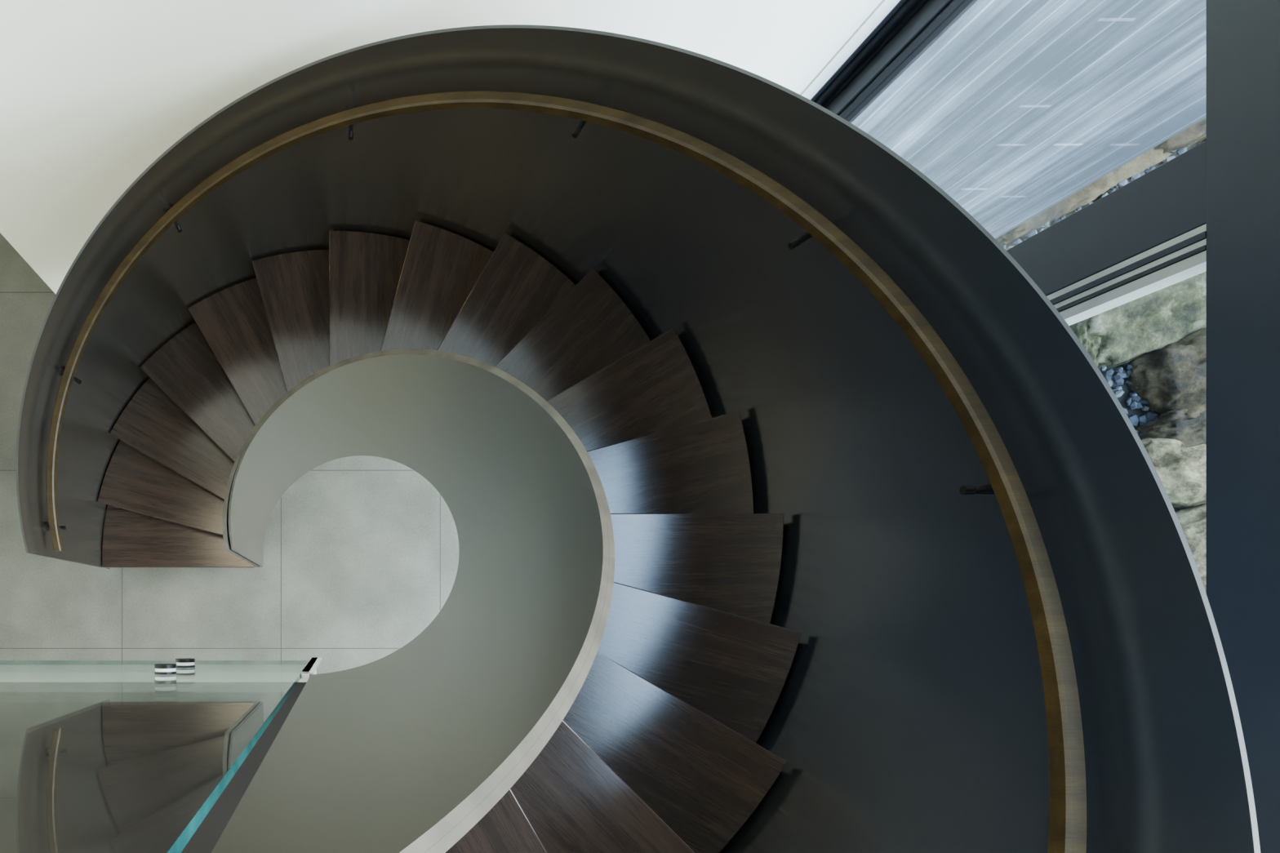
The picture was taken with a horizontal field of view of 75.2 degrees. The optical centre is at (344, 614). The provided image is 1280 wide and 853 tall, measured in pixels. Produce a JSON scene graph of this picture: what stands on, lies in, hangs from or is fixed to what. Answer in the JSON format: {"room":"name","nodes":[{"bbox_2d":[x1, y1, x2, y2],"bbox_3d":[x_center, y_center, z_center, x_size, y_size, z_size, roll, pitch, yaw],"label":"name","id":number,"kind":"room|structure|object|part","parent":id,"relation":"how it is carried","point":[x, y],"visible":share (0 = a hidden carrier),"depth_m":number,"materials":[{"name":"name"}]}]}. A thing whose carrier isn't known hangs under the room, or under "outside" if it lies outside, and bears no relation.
{"room":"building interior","nodes":[
{"label":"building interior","id":0,"kind":"room"},
{"bbox_2d":[0,232,459,674],"bbox_3d":[-1.575,-0.750,4.704,6.850,0.100,10.500,0,90,0],"label":"floor","id":1,"kind":"structure","parent":0,"point":[361,553],"depth_m":4.65,"materials":[{"name":"concrete"}]},
{"bbox_2d":[15,24,1260,852],"bbox_3d":[0.118,-0.465,2.439,2.868,4.429,2.456,45,90,0],"label":"spiral staircase","id":2,"kind":"structure","parent":1,"relation":"on","point":[791,513],"depth_m":2.05,"materials":[{"name":"metal"}]},
{"bbox_3d":[-0.013,-0.354,2.439,0.901,4.429,0.775,44,90,0],"label":"balustrade well plate","id":3,"kind":"part","parent":2,"relation":"part of","materials":[{"name":"paint"}]},
{"bbox_3d":[-0.018,-0.356,2.439,0.925,4.429,0.797,43,90,0],"label":"balustrade tread plate","id":4,"kind":"part","parent":2,"relation":"part of","materials":[{"name":"paint"}]},
{"bbox_2d":[826,0,974,122],"bbox_3d":[1.782,-1.825,3.100,0.056,3.107,0.120,0,90,0],"label":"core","id":5,"kind":"object","parent":1,"relation":"on","point":[916,42],"visible":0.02,"depth_m":2.41,"materials":[{"name":"black metal"}]},
{"bbox_2d":[821,0,928,108],"bbox_3d":[1.787,-1.856,3.100,0.086,3.107,0.020,0,90,0],"label":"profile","id":6,"kind":"object","parent":5,"relation":"attached to","point":[920,3],"visible":0.02,"depth_m":2.50,"materials":[{"name":"black metal"}]},
{"bbox_2d":[826,0,936,111],"bbox_3d":[1.791,-1.828,3.100,0.078,3.107,0.024,0,90,0],"label":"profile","id":7,"kind":"object","parent":5,"relation":"attached to","point":[926,7],"visible":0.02,"depth_m":2.48,"materials":[{"name":"black metal"}]},
{"bbox_2d":[830,0,977,123],"bbox_3d":[1.787,-1.792,3.100,0.086,3.107,0.035,0,90,0],"label":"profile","id":8,"kind":"object","parent":5,"relation":"attached to","point":[938,6],"visible":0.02,"depth_m":2.43,"materials":[{"name":"black metal"}]},
{"bbox_2d":[1006,140,1206,305],"bbox_3d":[1.794,-0.865,3.100,0.092,3.107,0.198,0,90,0],"label":"window frame","id":9,"kind":"structure","parent":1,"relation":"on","point":[1168,202],"depth_m":1.71,"materials":[{"name":"black metal"}]},
{"bbox_3d":[1.775,-0.787,3.100,0.050,3.107,0.014,0,90,0],"label":"sliding stile","id":10,"kind":"part","parent":9,"relation":"part of","materials":[{"name":"black metal"}]},
{"bbox_3d":[1.774,-0.772,3.100,0.052,3.107,0.012,0,90,0],"label":"sliding stile","id":11,"kind":"part","parent":9,"relation":"part of","materials":[{"name":"black metal"}]},
{"bbox_2d":[1053,238,1206,309],"bbox_3d":[1.775,-0.758,3.100,0.050,3.107,0.012,0,90,0],"label":"stile","id":12,"kind":"object","parent":9,"relation":"attached to","point":[1203,242],"visible":0.14,"depth_m":1.69,"materials":[{"name":"metal"}]},
{"bbox_2d":[1057,245,1206,312],"bbox_3d":[1.774,-0.746,3.100,0.052,3.107,0.008,0,90,0],"label":"stile","id":13,"kind":"object","parent":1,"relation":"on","point":[1203,248],"visible":0.14,"depth_m":1.68,"materials":[{"name":"black metal"}]},
{"bbox_2d":[1059,250,1206,325],"bbox_3d":[1.775,-0.729,3.100,0.050,3.107,0.022,0,90,0],"label":"window sill","id":14,"kind":"structure","parent":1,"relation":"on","point":[1196,264],"depth_m":1.69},
{"bbox_3d":[1.760,-1.927,3.100,0.140,3.107,0.096,0,90,0],"label":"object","id":15,"kind":"object","parent":1,"relation":"on","visible":0},
{"bbox_2d":[810,0,906,102],"bbox_3d":[1.699,-1.910,3.100,0.014,3.107,0.090,0,90,0],"label":"window frame","id":16,"kind":"object","parent":15,"relation":"attached to","point":[901,2],"visible":0.02,"depth_m":2.51,"materials":[{"name":"black metal"}]},
{"bbox_2d":[813,0,919,105],"bbox_3d":[1.716,-1.904,3.100,0.012,3.107,0.102,0,90,0],"label":"window frame","id":17,"kind":"object","parent":15,"relation":"attached to","point":[908,3],"visible":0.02,"depth_m":2.50,"materials":[{"name":"black metal"}]},
{"bbox_2d":[297,669,316,682],"bbox_3d":[-1.837,1.767,1.775,3.525,0.518,3.266,0,90,0],"label":"floor","id":18,"kind":"structure","parent":0,"point":[315,673],"depth_m":1.56,"materials":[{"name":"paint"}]},
{"bbox_2d":[0,682,306,852],"bbox_3d":[-1.837,1.767,1.510,3.525,0.012,3.266,0,90,0],"label":"glass railing","id":19,"kind":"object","parent":18,"relation":"on","point":[124,771],"depth_m":1.50,"materials":[{"name":"clear glass"}]},
{"bbox_2d":[0,657,321,852],"bbox_3d":[-1.730,0.117,1.134,3.340,1.800,0.035,0,90,0],"label":"glass balustrade","id":20,"kind":"object","parent":18,"relation":"attached to","point":[16,677],"visible":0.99,"depth_m":1.44,"materials":[{"name":"clear glass"}]},
{"bbox_2d":[0,0,883,293],"bbox_3d":[-0.022,-2.000,1.554,3.335,6.200,0.250,0,90,0],"label":"wall","id":21,"kind":"structure","parent":0,"point":[93,92],"depth_m":2.53,"materials":[{"name":"white paint"}]},
{"bbox_2d":[800,0,900,99],"bbox_3d":[1.669,-1.897,1.554,0.047,6.200,0.056,0,90,0],"label":"trim","id":22,"kind":"structure","parent":21,"relation":"attached to","point":[886,6],"depth_m":2.51,"materials":[{"name":"white paint"}]},
{"bbox_2d":[851,0,1206,239],"bbox_3d":[2.570,-2.027,3.054,1.460,3.400,0.245,0,90,0],"label":"deck","id":23,"kind":"structure","parent":0,"point":[1019,107],"depth_m":2.81,"materials":[{"name":"grey wood"}]},
{"bbox_2d":[1000,138,1206,510],"bbox_3d":[4.925,-1.000,4.769,6.150,0.170,10.000,0,90,0],"label":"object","id":24,"kind":"object","parent":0,"point":[1122,399],"depth_m":4.68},
{"bbox_2d":[995,117,1206,593],"bbox_3d":[4.875,-1.435,4.599,3.235,0.565,4.012,0,90,0],"label":"rock garden","id":25,"kind":"object","parent":24,"relation":"on","point":[1159,337],"visible":0.16,"depth_m":4.50,"materials":[{"name":"stone"}]},
{"bbox_2d":[1206,0,1279,852],"bbox_3d":[1.820,1.262,1.290,0.140,0.513,6.475,0,90,0],"label":"wall","id":26,"kind":"structure","parent":0,"point":[1243,36],"depth_m":1.48,"materials":[{"name":"grey paint"}]}
]}

